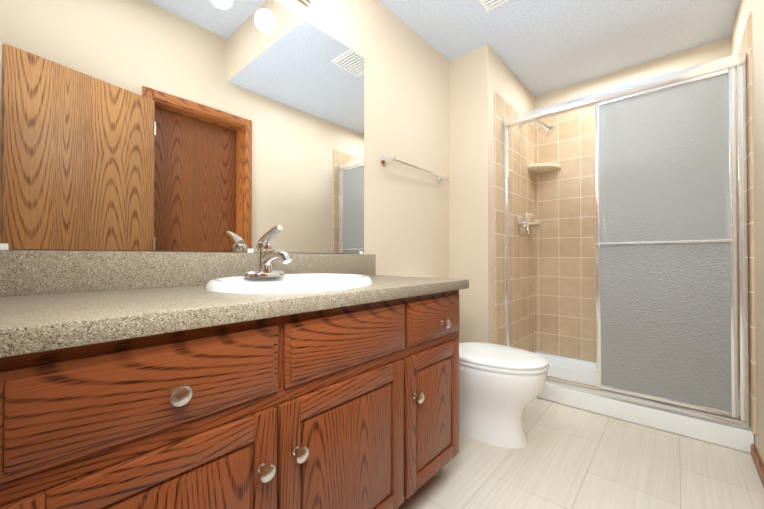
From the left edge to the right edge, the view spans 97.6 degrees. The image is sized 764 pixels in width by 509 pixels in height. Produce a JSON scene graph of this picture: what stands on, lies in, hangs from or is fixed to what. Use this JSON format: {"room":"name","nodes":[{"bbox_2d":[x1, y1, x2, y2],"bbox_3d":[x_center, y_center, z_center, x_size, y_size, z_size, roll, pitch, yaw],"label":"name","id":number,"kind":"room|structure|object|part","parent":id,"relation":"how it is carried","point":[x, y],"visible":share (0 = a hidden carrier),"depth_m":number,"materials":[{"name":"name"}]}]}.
{"room":"bathroom","nodes":[
{"label":"bathroom","id":0,"kind":"room"},
{"bbox_2d":[0,251,375,296],"bbox_3d":[-0.702,0.050,1.075,0.020,0.113,2.004,0,-1,41],"label":"backsplash","id":1,"kind":"structure","parent":0,"relation":"attached to","point":[20,271],"depth_m":0.99,"materials":[{"name":"grey stone"}]},
{"bbox_2d":[0,0,448,278],"bbox_3d":[-0.161,-0.408,1.808,0.120,2.750,4.060,0,-1,41],"label":"wall","id":2,"kind":"structure","parent":0,"point":[406,119],"depth_m":2.01,"materials":[{"name":"beige paint"}]},
{"bbox_2d":[0,0,363,253],"bbox_3d":[-0.522,-0.532,1.299,0.008,1.051,1.287,0,-1,41],"label":"mirror","id":3,"kind":"object","parent":2,"relation":"attached to","point":[193,125],"visible":1,"depth_m":1.11,"materials":[{"name":"mirror"}]},
{"bbox_2d":[301,0,310,4],"bbox_3d":[-0.459,-1.203,1.275,0.139,0.150,0.535,0,-1,41],"label":"sconce","id":4,"kind":"object","parent":2,"relation":"attached to","point":[307,2],"visible":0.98,"depth_m":1.49,"materials":[{"name":"white glass"}]},
{"bbox_2d":[381,156,450,183],"bbox_3d":[0.240,-0.531,2.109,0.083,0.056,0.656,0,-1,41],"label":"towel bar","id":5,"kind":"object","parent":2,"relation":"attached to","point":[385,161],"visible":1,"depth_m":2.00,"materials":[{"name":"silver metal"}]},
{"bbox_2d":[449,44,534,352],"bbox_3d":[0.932,-0.225,2.730,0.300,2.400,0.990,0,-1,41],"label":"wall","id":6,"kind":"structure","parent":0,"point":[478,76],"depth_m":2.34,"materials":[{"name":"beige paint"}]},
{"bbox_2d":[494,90,535,351],"bbox_3d":[1.078,-0.146,2.660,0.010,2.000,0.880,0,-1,41],"label":"wall tile","id":7,"kind":"structure","parent":6,"relation":"attached to","point":[522,268],"depth_m":2.62,"materials":[{"name":"beige tile"}]},
{"bbox_2d":[517,214,529,234],"bbox_3d":[1.149,-0.245,2.678,0.073,0.172,0.170,0,-1,41],"label":"shower valve","id":8,"kind":"object","parent":7,"relation":"attached to","point":[522,223],"visible":0.98,"depth_m":2.66,"materials":[{"name":"silver metal"}]},
{"bbox_2d":[525,213,540,226],"bbox_3d":[1.272,-0.294,2.810,0.084,0.110,0.150,0,-1,41],"label":"soap dish","id":9,"kind":"object","parent":7,"relation":"attached to","point":[528,217],"visible":0.81,"depth_m":2.79,"materials":[{"name":"beige ceramic"}]},
{"bbox_2d":[519,120,555,136],"bbox_3d":[1.221,-0.996,2.622,0.264,0.177,0.094,0,-1,41],"label":"shower head","id":10,"kind":"object","parent":7,"relation":"attached to","point":[549,131],"visible":0.73,"depth_m":2.57},
{"bbox_2d":[528,163,560,173],"bbox_3d":[1.382,-0.741,2.844,0.210,0.044,0.210,0,-1,41],"label":"corner shelf","id":11,"kind":"object","parent":6,"relation":"attached to","point":[538,168],"visible":0.98,"depth_m":2.82,"materials":[{"name":"beige ceramic"}]},
{"bbox_2d":[378,0,739,96],"bbox_3d":[1.117,-1.667,2.022,1.770,0.470,2.066,0,-1,41],"label":"ceiling","id":12,"kind":"structure","parent":0,"point":[539,47],"depth_m":2.13,"materials":[{"name":"white paint"}]},
{"bbox_2d":[479,0,509,11],"bbox_3d":[0.611,-1.427,1.777,0.230,0.011,0.280,0,-1,41],"label":"ceiling vent","id":13,"kind":"object","parent":12,"relation":"in","point":[488,5],"visible":1,"depth_m":1.89,"materials":[{"name":"white plastic"}]},
{"bbox_2d":[398,397,763,508],"bbox_3d":[0.564,1.011,1.157,2.050,0.100,4.060,0,-1,41],"label":"floor","id":14,"kind":"structure","parent":0,"point":[567,457],"depth_m":1.49,"materials":[{"name":"tile"}]},
{"bbox_2d":[0,285,468,508],"bbox_3d":[-0.496,0.550,0.881,0.580,0.816,1.992,0,-1,41],"label":"bathroom vanity","id":15,"kind":"object","parent":14,"relation":"on","point":[265,376],"depth_m":0.72,"materials":[{"name":"brown wood"}]},
{"bbox_3d":[-0.397,0.601,0.622,0.018,0.486,0.438,0,-1,41],"label":"door","id":16,"kind":"part","parent":15,"relation":"part of","materials":[{"name":"brown wood"}]},
{"bbox_3d":[-0.395,0.244,0.627,0.018,0.156,0.443,0,-1,41],"label":"drawer","id":17,"kind":"part","parent":15,"relation":"part of","materials":[{"name":"brown wood"}]},
{"bbox_3d":[-0.397,0.601,0.622,0.018,0.486,0.328,0,-1,41],"label":"door","id":18,"kind":"part","parent":15,"relation":"part of","materials":[{"name":"brown wood"}]},
{"bbox_3d":[-0.372,0.256,0.613,0.036,0.038,0.038,0,-1,41],"label":"drawer knob","id":19,"kind":"part","parent":15,"relation":"part of","materials":[{"name":"silver metal"}]},
{"bbox_2d":[0,277,468,348],"bbox_3d":[-0.496,0.123,0.893,0.570,0.039,2.004,0,-1,41],"label":"countertop","id":20,"kind":"structure","parent":15,"relation":"on","point":[25,318],"depth_m":0.68,"materials":[{"name":"grey stone"}]},
{"bbox_2d":[236,225,295,272],"bbox_3d":[-0.387,-0.012,1.197,0.193,0.186,0.163,0,-1,41],"label":"faucet","id":21,"kind":"object","parent":20,"relation":"on","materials":[{"name":"silver metal"}]},
{"bbox_3d":[-0.258,0.479,0.740,0.036,0.038,0.038,0,-1,41],"label":"door knob","id":22,"kind":"part","parent":15,"relation":"part of","materials":[{"name":"silver metal"}]},
{"bbox_3d":[-0.199,0.480,0.808,0.036,0.038,0.038,0,-1,41],"label":"door knob","id":23,"kind":"part","parent":15,"relation":"part of","materials":[{"name":"silver metal"}]},
{"bbox_3d":[-0.088,0.604,0.973,0.018,0.486,0.475,0,-1,41],"label":"door","id":24,"kind":"part","parent":15,"relation":"part of","materials":[{"name":"brown wood"}]},
{"bbox_3d":[-0.088,0.604,0.973,0.018,0.486,0.365,0,-1,41],"label":"door","id":25,"kind":"part","parent":15,"relation":"part of","materials":[{"name":"brown wood"}]},
{"bbox_3d":[0.128,0.503,1.179,0.036,0.038,0.038,0,-1,41],"label":"door knob","id":26,"kind":"part","parent":15,"relation":"part of","materials":[{"name":"silver metal"}]},
{"bbox_3d":[0.204,0.607,1.305,0.018,0.486,0.370,0,-1,41],"label":"door","id":27,"kind":"part","parent":15,"relation":"part of","materials":[{"name":"brown wood"}]},
{"bbox_3d":[0.214,0.250,1.319,0.018,0.156,0.370,0,-1,41],"label":"drawer","id":28,"kind":"part","parent":15,"relation":"part of","materials":[{"name":"brown wood"}]},
{"bbox_3d":[0.204,0.607,1.305,0.018,0.486,0.260,0,-1,41],"label":"door","id":29,"kind":"part","parent":15,"relation":"part of","materials":[{"name":"brown wood"}]},
{"bbox_3d":[0.251,0.272,1.320,0.036,0.038,0.038,0,-1,41],"label":"drawer knob","id":30,"kind":"part","parent":15,"relation":"part of","materials":[{"name":"silver metal"}]},
{"bbox_2d":[459,342,548,448],"bbox_3d":[0.519,0.575,1.886,0.770,0.785,0.389,0,-1,41],"label":"toilet","id":31,"kind":"object","parent":14,"relation":"on","point":[501,387],"visible":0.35,"depth_m":1.69,"materials":[{"name":"white ceramic"}]},
{"bbox_3d":[0.600,0.550,1.816,0.556,0.046,0.388,0,-1,41],"label":"seat","id":32,"kind":"part","parent":31,"relation":"part of","materials":[{"name":"white plastic"}]},
{"bbox_2d":[535,352,753,453],"bbox_3d":[1.580,0.916,2.297,1.224,0.109,0.762,0,-1,41],"label":"shower pan","id":33,"kind":"object","parent":14,"relation":"on","point":[732,436],"visible":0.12,"depth_m":1.95,"materials":[{"name":"white plastic"}]},
{"bbox_2d":[503,52,749,427],"bbox_3d":[1.354,-0.072,2.057,1.212,1.848,0.060,0,-1,41],"label":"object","id":34,"kind":"structure","parent":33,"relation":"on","point":[737,61],"depth_m":1.74,"materials":[{"name":"silver metal"}]},
{"bbox_2d":[595,67,738,417],"bbox_3d":[1.538,-0.063,1.858,0.600,1.758,0.051,0,-1,41],"label":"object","id":35,"kind":"structure","parent":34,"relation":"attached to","point":[734,412],"depth_m":1.72,"materials":[{"name":"metal"}]},
{"bbox_2d":[600,73,730,411],"bbox_3d":[1.549,-0.063,1.870,0.560,1.718,0.004,0,-1,41],"label":"glass","id":36,"kind":"object","parent":35,"relation":"attached to","point":[665,307],"visible":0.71,"depth_m":1.84,"materials":[{"name":"white glass"}]},
{"bbox_2d":[534,37,730,361],"bbox_3d":[1.805,-0.225,2.700,1.650,2.400,0.120,0,-1,41],"label":"wall","id":37,"kind":"structure","parent":0,"point":[693,57],"depth_m":2.52,"materials":[{"name":"beige paint"}]},
{"bbox_2d":[534,106,595,360],"bbox_3d":[1.830,-0.171,2.591,1.230,2.050,0.010,0,-1,41],"label":"wall tile","id":38,"kind":"structure","parent":37,"relation":"attached to","point":[565,204],"depth_m":2.82,"materials":[{"name":"beige tile"}]},
{"bbox_2d":[731,0,763,465],"bbox_3d":[1.749,-0.411,1.480,0.120,2.750,1.790,0,-1,41],"label":"wall","id":39,"kind":"structure","parent":0,"point":[754,7],"depth_m":1.50,"materials":[{"name":"beige paint"}]},
{"bbox_2d":[735,12,755,433],"bbox_3d":[2.020,-0.153,1.884,0.010,2.000,0.800,0,-1,41],"label":"wall tile","id":40,"kind":"structure","parent":39,"relation":"attached to","point":[745,45],"depth_m":1.60,"materials":[{"name":"beige tile"}]},
{"bbox_2d":[751,444,763,487],"bbox_3d":[1.464,0.934,1.245,0.014,0.055,0.960,0,-1,41],"label":"baseboard","id":41,"kind":"structure","parent":39,"relation":"attached to","point":[758,463],"depth_m":1.44,"materials":[{"name":"brown wood"}]}
]}

